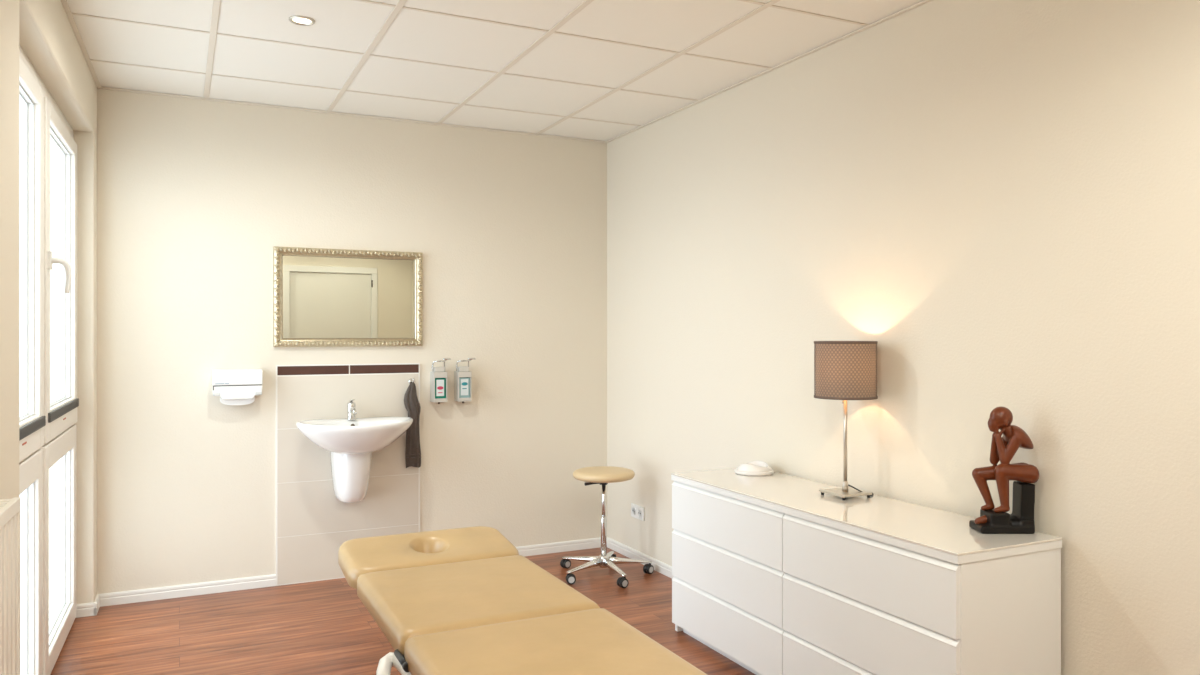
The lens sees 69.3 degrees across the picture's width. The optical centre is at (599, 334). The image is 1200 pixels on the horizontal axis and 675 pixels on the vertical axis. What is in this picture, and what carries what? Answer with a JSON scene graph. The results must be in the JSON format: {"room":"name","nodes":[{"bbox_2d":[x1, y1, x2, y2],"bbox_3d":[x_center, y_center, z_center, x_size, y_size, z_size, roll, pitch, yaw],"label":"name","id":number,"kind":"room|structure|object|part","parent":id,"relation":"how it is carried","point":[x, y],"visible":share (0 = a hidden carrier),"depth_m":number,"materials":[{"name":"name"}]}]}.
{"room":"massage therapy room","nodes":[
{"label":"massage therapy room","id":0,"kind":"room"},
{"bbox_2d":[0,0,96,603],"bbox_3d":[-1.421,0.035,1.764,0.167,2.760,5.650,0,0,-25],"label":"wall","id":1,"kind":"structure","parent":0,"point":[43,29],"depth_m":3.26,"materials":[{"name":"beige paint"}]},
{"bbox_2d":[0,497,20,674],"bbox_3d":[-1.062,0.865,1.305,0.102,0.999,1.415,0,0,-25],"label":"radiator","id":2,"kind":"object","parent":1,"relation":"attached to","point":[10,509],"visible":1,"depth_m":1.87,"materials":[{"name":"beige metal"}]},
{"bbox_2d":[0,497,20,528],"bbox_3d":[-1.048,0.380,1.311,0.072,0.030,1.391,0,0,-25],"label":"grille","id":3,"kind":"object","parent":2,"relation":"attached to","point":[10,509],"depth_m":1.87,"materials":[{"name":"beige metal"}]},
{"bbox_2d":[19,44,45,674],"bbox_3d":[-1.960,0.189,2.881,0.099,2.352,0.910,0,0,-25],"label":"window","id":4,"kind":"structure","parent":1,"relation":"in","point":[32,421],"depth_m":3.19,"materials":[{"name":"white plastic"}]},
{"bbox_3d":[-1.974,0.189,2.875,0.070,2.352,0.910,0,0,-25],"label":"frame","id":5,"kind":"part","parent":4,"relation":"part of","materials":[{"name":"white plastic"}]},
{"bbox_3d":[-1.958,0.891,2.882,0.065,0.923,0.850,0,0,-25],"label":"sash","id":6,"kind":"part","parent":4,"relation":"part of","materials":[{"name":"white"}]},
{"bbox_3d":[-1.956,-0.248,2.883,0.069,1.337,0.850,0,0,-25],"label":"sash","id":7,"kind":"part","parent":4,"relation":"part of","materials":[{"name":"white plastic"}]},
{"bbox_2d":[39,76,78,674],"bbox_3d":[-2.327,0.189,3.755,0.165,2.352,0.985,0,0,-25],"label":"window","id":8,"kind":"structure","parent":1,"relation":"in","point":[59,448],"depth_m":4.07,"materials":[{"name":"white plastic"}]},
{"bbox_3d":[-2.354,0.891,3.743,0.065,0.923,0.925,0,0,-25],"label":"sash","id":9,"kind":"part","parent":8,"relation":"part of","materials":[{"name":"white"}]},
{"bbox_3d":[-2.111,-0.244,3.390,0.085,0.161,0.043,0,0,-43],"label":"handle","id":10,"kind":"part","parent":8,"relation":"part of","materials":[{"name":"white plastic"}]},
{"bbox_3d":[-2.352,-0.248,3.744,0.069,1.337,0.925,0,0,-25],"label":"sash","id":11,"kind":"part","parent":8,"relation":"part of","materials":[{"name":"white plastic"}]},
{"bbox_3d":[-2.366,0.896,3.737,0.006,0.753,0.775,0,0,-25],"label":"glass pane","id":12,"kind":"part","parent":8,"relation":"part of","materials":[{"name":"glass"}]},
{"bbox_3d":[-2.366,-0.276,3.737,0.006,1.172,0.775,0,0,-25],"label":"glass pane","id":13,"kind":"part","parent":8,"relation":"part of","materials":[{"name":"glass"}]},
{"bbox_2d":[61,0,100,87],"bbox_3d":[-1.376,-1.244,1.887,0.022,0.008,5.435,0,0,-25],"label":"trim","id":14,"kind":"structure","parent":1,"relation":"attached to","point":[64,2],"depth_m":3.65,"materials":[{"name":"beige metal"}]},
{"bbox_2d":[76,595,99,617],"bbox_3d":[-1.414,1.334,1.870,0.090,0.062,5.437,0,0,-25],"label":"baseboard","id":15,"kind":"structure","parent":1,"relation":"attached to","point":[84,609],"depth_m":4.21,"materials":[{"name":"white paint"}]},
{"bbox_2d":[49,88,606,618],"bbox_3d":[-1.399,0.035,5.051,3.887,2.760,0.250,0,0,-26],"label":"wall","id":16,"kind":"structure","parent":0,"point":[195,197],"depth_m":4.79,"materials":[{"name":"beige paint"}]},
{"bbox_2d":[212,369,262,404],"bbox_3d":[-1.920,0.277,4.596,0.242,0.189,0.114,0,0,-26],"label":"paper towel dispenser","id":17,"kind":"object","parent":16,"relation":"attached to","point":[233,386],"visible":1,"depth_m":4.55,"materials":[{"name":"white plastic"}]},
{"bbox_2d":[212,385,261,399],"bbox_3d":[-1.921,0.302,4.598,0.238,0.070,0.108,0,0,-26],"label":"tray","id":18,"kind":"object","parent":17,"relation":"on","point":[226,392],"depth_m":4.55,"materials":[{"name":"white plastic"}]},
{"bbox_2d":[220,397,254,404],"bbox_3d":[-1.920,0.350,4.595,0.170,0.042,0.055,0,0,-26],"label":"paper towel","id":19,"kind":"object","parent":17,"relation":"hanging from","point":[224,400],"depth_m":4.56,"materials":[{"name":"white paper"}]},
{"bbox_2d":[212,369,262,385],"bbox_3d":[-1.920,0.222,4.596,0.242,0.080,0.113,0,0,-26],"label":"hood","id":20,"kind":"object","parent":17,"relation":"attached to","point":[220,377],"depth_m":4.55,"materials":[{"name":"white plastic"}]},
{"bbox_2d":[276,363,419,585],"bbox_3d":[-1.409,0.764,4.899,0.792,1.202,0.013,0,0,-26],"label":"tile backsplash","id":21,"kind":"structure","parent":16,"relation":"attached to","point":[312,525],"depth_m":4.84,"materials":[{"name":"white tile"}]},
{"bbox_2d":[296,417,412,502],"bbox_3d":[-1.315,0.695,4.691,0.616,0.470,0.445,0,0,-26],"label":"washbasin","id":22,"kind":"object","parent":21,"relation":"attached to","point":[351,444],"visible":1,"depth_m":4.68,"materials":[{"name":"white ceramic"}]},
{"bbox_2d":[347,399,356,419],"bbox_3d":[-1.367,0.413,4.798,0.052,0.118,0.143,0,0,-26],"label":"mixer tap","id":23,"kind":"object","parent":22,"relation":"on","point":[351,406],"visible":1,"depth_m":4.82,"materials":[{"name":"silver metal"}]},
{"bbox_2d":[296,417,412,453],"bbox_3d":[-1.315,0.549,4.691,0.616,0.177,0.445,0,0,-26],"label":"basin","id":24,"kind":"object","parent":22,"relation":"in","point":[368,435],"depth_m":4.56,"materials":[{"name":"white ceramic"}]},
{"bbox_3d":[-1.085,0.267,5.019,0.034,0.040,0.054,0,0,-26],"label":"towel hook","id":25,"kind":"object","parent":21,"relation":"attached to","visible":0},
{"bbox_2d":[404,383,420,467],"bbox_3d":[-1.083,0.521,5.012,0.101,0.490,0.064,0,0,-26],"label":"hand towel","id":26,"kind":"object","parent":25,"relation":"hanging from","point":[412,405],"visible":0.98,"depth_m":5.00,"materials":[{"name":"grey fabric"}]},
{"bbox_2d":[273,246,422,346],"bbox_3d":[-1.403,-0.208,4.887,0.818,0.546,0.040,0,0,-26],"label":"wall mirror","id":27,"kind":"object","parent":16,"relation":"attached to","point":[322,297],"visible":1,"depth_m":4.88,"materials":[{"name":"silver metal"}]},
{"bbox_2d":[97,537,600,606],"bbox_3d":[-1.244,1.334,4.980,2.847,0.062,0.012,0,0,-26],"label":"baseboard","id":28,"kind":"structure","parent":16,"relation":"attached to","point":[167,592],"depth_m":4.60,"materials":[{"name":"white paint"}]},
{"bbox_2d":[99,86,605,142],"bbox_3d":[-1.238,-1.244,4.980,2.859,0.008,0.015,0,0,-26],"label":"trim","id":29,"kind":"structure","parent":16,"relation":"attached to","point":[108,88],"depth_m":4.86,"materials":[{"name":"beige metal"}]},
{"bbox_2d":[430,358,450,403],"bbox_3d":[-0.916,0.268,5.024,0.080,0.271,0.220,0,0,-26],"label":"soap dispenser","id":30,"kind":"object","parent":16,"relation":"attached to","point":[438,376],"visible":1,"depth_m":5.05,"materials":[{"name":"white plastic"}]},
{"bbox_2d":[435,378,445,398],"bbox_3d":[-0.943,0.317,5.080,0.068,0.132,0.076,0,0,-26],"label":"label","id":31,"kind":"object","parent":30,"relation":"on","point":[440,383],"depth_m":5.05,"materials":[{"name":"green"}]},
{"bbox_3d":[-0.908,0.180,5.008,0.080,0.096,0.184,0,0,-26],"label":"elbow lever","id":32,"kind":"part","parent":30,"relation":"part of","materials":[{"name":"silver metal"}]},
{"bbox_2d":[454,358,474,402],"bbox_3d":[-0.785,0.268,5.088,0.080,0.271,0.220,0,0,-26],"label":"soap dispenser","id":33,"kind":"object","parent":16,"relation":"attached to","point":[462,375],"visible":1,"depth_m":5.11,"materials":[{"name":"white plastic"}]},
{"bbox_2d":[459,377,469,397],"bbox_3d":[-0.812,0.317,5.144,0.068,0.132,0.076,0,0,-26],"label":"label","id":34,"kind":"object","parent":33,"relation":"on","point":[464,382],"depth_m":5.11,"materials":[{"name":"white paper"}]},
{"bbox_3d":[-0.777,0.180,5.072,0.080,0.096,0.184,0,0,-26],"label":"elbow lever","id":35,"kind":"part","parent":33,"relation":"part of","materials":[{"name":"silver metal"}]},
{"bbox_2d":[50,547,755,674],"bbox_3d":[0.059,1.395,2.590,3.509,0.060,6.050,0,0,-26],"label":"floor","id":36,"kind":"structure","parent":0,"point":[323,627],"depth_m":4.00,"materials":[{"name":"red laminate"}]},
{"bbox_2d":[338,526,706,674],"bbox_3d":[-0.288,1.067,2.525,0.742,0.597,1.955,0,0,-26],"label":"table","id":37,"kind":"object","parent":36,"relation":"on","point":[457,601],"visible":1,"depth_m":2.51,"materials":[{"name":"leather"}]},
{"bbox_2d":[338,526,518,588],"bbox_3d":[-0.637,0.822,3.246,0.628,0.107,0.353,0,0,-26],"label":"cushion","id":38,"kind":"object","parent":37,"relation":"on","point":[356,557],"depth_m":3.20,"materials":[{"name":"leather"}]},
{"bbox_2d":[357,555,599,654],"bbox_3d":[-0.410,0.839,2.777,0.608,0.072,0.681,0,0,-26],"label":"cushion","id":39,"kind":"object","parent":37,"relation":"on","point":[405,602],"depth_m":2.69,"materials":[{"name":"leather"}]},
{"bbox_2d":[404,608,706,674],"bbox_3d":[-0.060,0.839,2.056,0.608,0.072,0.913,0,0,-26],"label":"cushion","id":40,"kind":"object","parent":37,"relation":"on","point":[573,641],"depth_m":2.23,"materials":[{"name":"leather"}]},
{"bbox_2d":[560,466,653,587],"bbox_3d":[0.024,1.065,4.957,0.553,0.600,0.542,0,0,11],"label":"stool","id":41,"kind":"object","parent":36,"relation":"on","point":[602,475],"visible":1,"depth_m":4.90,"materials":[{"name":"silver metal"}]},
{"bbox_3d":[-0.108,1.284,5.016,0.253,0.045,0.036,0,0,29],"label":"leg","id":42,"kind":"part","parent":41,"relation":"part of","materials":[{"name":"silver metal"}]},
{"bbox_3d":[-0.087,1.284,4.843,0.253,0.045,0.036,0,0,-43],"label":"leg","id":43,"kind":"part","parent":41,"relation":"part of","materials":[{"name":"silver metal"}]},
{"bbox_3d":[-0.032,0.838,4.912,0.124,0.017,0.018,0,0,-33],"label":"height lever","id":44,"kind":"part","parent":41,"relation":"part of","materials":[{"name":"black rubber"}]},
{"bbox_3d":[0.021,0.792,4.944,0.354,0.055,0.354,0,0,11],"label":"seat","id":45,"kind":"part","parent":41,"relation":"part of","materials":[{"name":"beige leather"}]},
{"bbox_3d":[0.084,1.284,4.809,0.036,0.045,0.253,0,0,-25],"label":"leg","id":46,"kind":"part","parent":41,"relation":"part of","materials":[{"name":"silver metal"}]},
{"bbox_3d":[0.169,1.284,4.962,0.253,0.045,0.036,0,0,-7],"label":"leg","id":47,"kind":"part","parent":41,"relation":"part of","materials":[{"name":"silver metal"}]},
{"bbox_2d":[671,468,1061,674],"bbox_3d":[0.887,1.000,3.355,0.456,0.730,1.635,0,0,-26],"label":"dresser","id":48,"kind":"object","parent":36,"relation":"on","point":[774,574],"visible":0.98,"depth_m":2.99,"materials":[{"name":"white paint"}]},
{"bbox_3d":[0.546,1.013,4.082,0.436,0.692,0.020,0,0,-26],"label":"panel","id":49,"kind":"part","parent":48,"relation":"part of","materials":[{"name":"white paint"}]},
{"bbox_3d":[0.514,0.778,3.626,0.020,0.217,0.808,0,0,-26],"label":"drawer","id":50,"kind":"part","parent":48,"relation":"part of","materials":[{"name":"white paint"}]},
{"bbox_3d":[0.514,0.997,3.626,0.020,0.212,0.808,0,0,-26],"label":"drawer","id":51,"kind":"part","parent":48,"relation":"part of","materials":[{"name":"white paint"}]},
{"bbox_3d":[0.514,1.213,3.626,0.020,0.212,0.808,0,0,-26],"label":"drawer","id":52,"kind":"part","parent":48,"relation":"part of","materials":[{"name":"white paint"}]},
{"bbox_2d":[734,461,773,475],"bbox_3d":[0.707,0.610,3.987,0.180,0.051,0.180,0,0,-26],"label":"dish","id":53,"kind":"object","parent":48,"relation":"on","point":[753,468],"visible":1,"depth_m":3.93,"materials":[{"name":"white ceramic"}]},
{"bbox_2d":[737,461,771,471],"bbox_3d":[0.707,0.602,3.987,0.160,0.035,0.160,0,0,-26],"label":"bowl","id":54,"kind":"object","parent":53,"relation":"on","point":[753,466],"depth_m":3.94,"materials":[{"name":"white ceramic"}]},
{"bbox_3d":[0.868,1.213,2.894,0.020,0.212,0.808,0,0,-26],"label":"drawer","id":55,"kind":"part","parent":48,"relation":"part of","materials":[{"name":"white paint"}]},
{"bbox_2d":[814,341,877,499],"bbox_3d":[0.971,0.330,3.423,0.251,0.611,0.243,0,0,-26],"label":"table lamp","id":56,"kind":"object","parent":48,"relation":"on","point":[843,370],"visible":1,"depth_m":3.33,"materials":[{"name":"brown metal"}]},
{"bbox_3d":[0.967,0.136,3.421,0.239,0.224,0.239,0,0,-26],"label":"lamp shade","id":57,"kind":"part","parent":56,"relation":"part of","materials":[{"name":"brown fabric"}]},
{"bbox_3d":[0.967,0.620,3.421,0.144,0.009,0.144,0,0,-26],"label":"plate","id":58,"kind":"part","parent":56,"relation":"part of","materials":[{"name":"silver metal"}]},
{"bbox_3d":[0.887,0.639,3.355,0.455,0.008,1.635,0,0,-26],"label":"glass","id":59,"kind":"part","parent":48,"relation":"part of","materials":[{"name":"beige glass"}]},
{"bbox_3d":[0.868,0.778,2.894,0.020,0.217,0.808,0,0,-26],"label":"drawer","id":60,"kind":"part","parent":48,"relation":"part of","materials":[{"name":"white paint"}]},
{"bbox_3d":[0.868,0.997,2.894,0.020,0.212,0.808,0,0,-26],"label":"drawer","id":61,"kind":"part","parent":48,"relation":"part of","materials":[{"name":"white paint"}]},
{"bbox_2d":[969,406,1039,533],"bbox_3d":[1.314,0.433,2.817,0.196,0.403,0.106,0,0,0],"label":"figurine","id":62,"kind":"object","parent":48,"relation":"on","point":[992,520],"visible":1,"depth_m":2.79,"materials":[{"name":"red wood"}]},
{"bbox_3d":[1.246,1.013,2.637,0.436,0.692,0.020,0,0,-26],"label":"panel","id":63,"kind":"part","parent":48,"relation":"part of","materials":[{"name":"white paint"}]},
{"bbox_2d":[67,0,922,140],"bbox_3d":[-0.192,-1.278,2.331,4.287,0.055,6.497,0,0,-26],"label":"ceiling","id":64,"kind":"structure","parent":0,"point":[771,37],"depth_m":3.81,"materials":[{"name":"white tile"}]},
{"bbox_2d":[289,15,314,25],"bbox_3d":[-1.183,-1.249,3.445,0.100,0.012,0.100,0,0,-26],"label":"recessed light","id":65,"kind":"object","parent":64,"relation":"in","point":[297,19],"visible":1,"depth_m":3.44,"materials":[{"name":"silver metal"}]},
{"bbox_2d":[72,0,868,125],"bbox_3d":[0.147,-1.248,2.006,3.159,0.004,5.640,0,0,-26],"label":"trim","id":66,"kind":"structure","parent":64,"relation":"attached to","point":[366,1],"depth_m":3.83,"materials":[{"name":"beige metal"}]},
{"bbox_2d":[203,0,779,133],"bbox_3d":[-0.572,-1.247,2.184,3.151,0.004,5.670,0,0,-26],"label":"trim","id":67,"kind":"structure","parent":64,"relation":"attached to","point":[216,3],"depth_m":3.83,"materials":[{"name":"beige metal"}]},
{"bbox_2d":[607,0,1199,674],"bbox_3d":[1.414,0.035,3.137,0.250,2.760,5.650,0,0,-26],"label":"wall","id":68,"kind":"structure","parent":0,"point":[1002,197],"depth_m":3.15,"materials":[{"name":"beige paint"}]},
{"bbox_2d":[631,503,644,520],"bbox_3d":[0.226,1.067,5.232,0.013,0.082,0.156,0,0,-26],"label":"wall socket","id":69,"kind":"object","parent":68,"relation":"attached to","point":[637,511],"visible":1,"depth_m":5.22,"materials":[{"name":"white plastic"}]},
{"bbox_2d":[607,537,673,577],"bbox_3d":[1.252,1.334,3.168,0.016,0.062,5.450,0,0,-26],"label":"baseboard","id":70,"kind":"structure","parent":68,"relation":"attached to","point":[665,569],"depth_m":5.21,"materials":[{"name":"white paint"}]},
{"bbox_2d":[606,0,932,142],"bbox_3d":[1.252,-1.244,3.160,0.022,0.008,5.435,0,0,-26],"label":"trim","id":71,"kind":"structure","parent":68,"relation":"attached to","point":[923,2],"depth_m":3.95,"materials":[{"name":"beige metal"}]}
]}

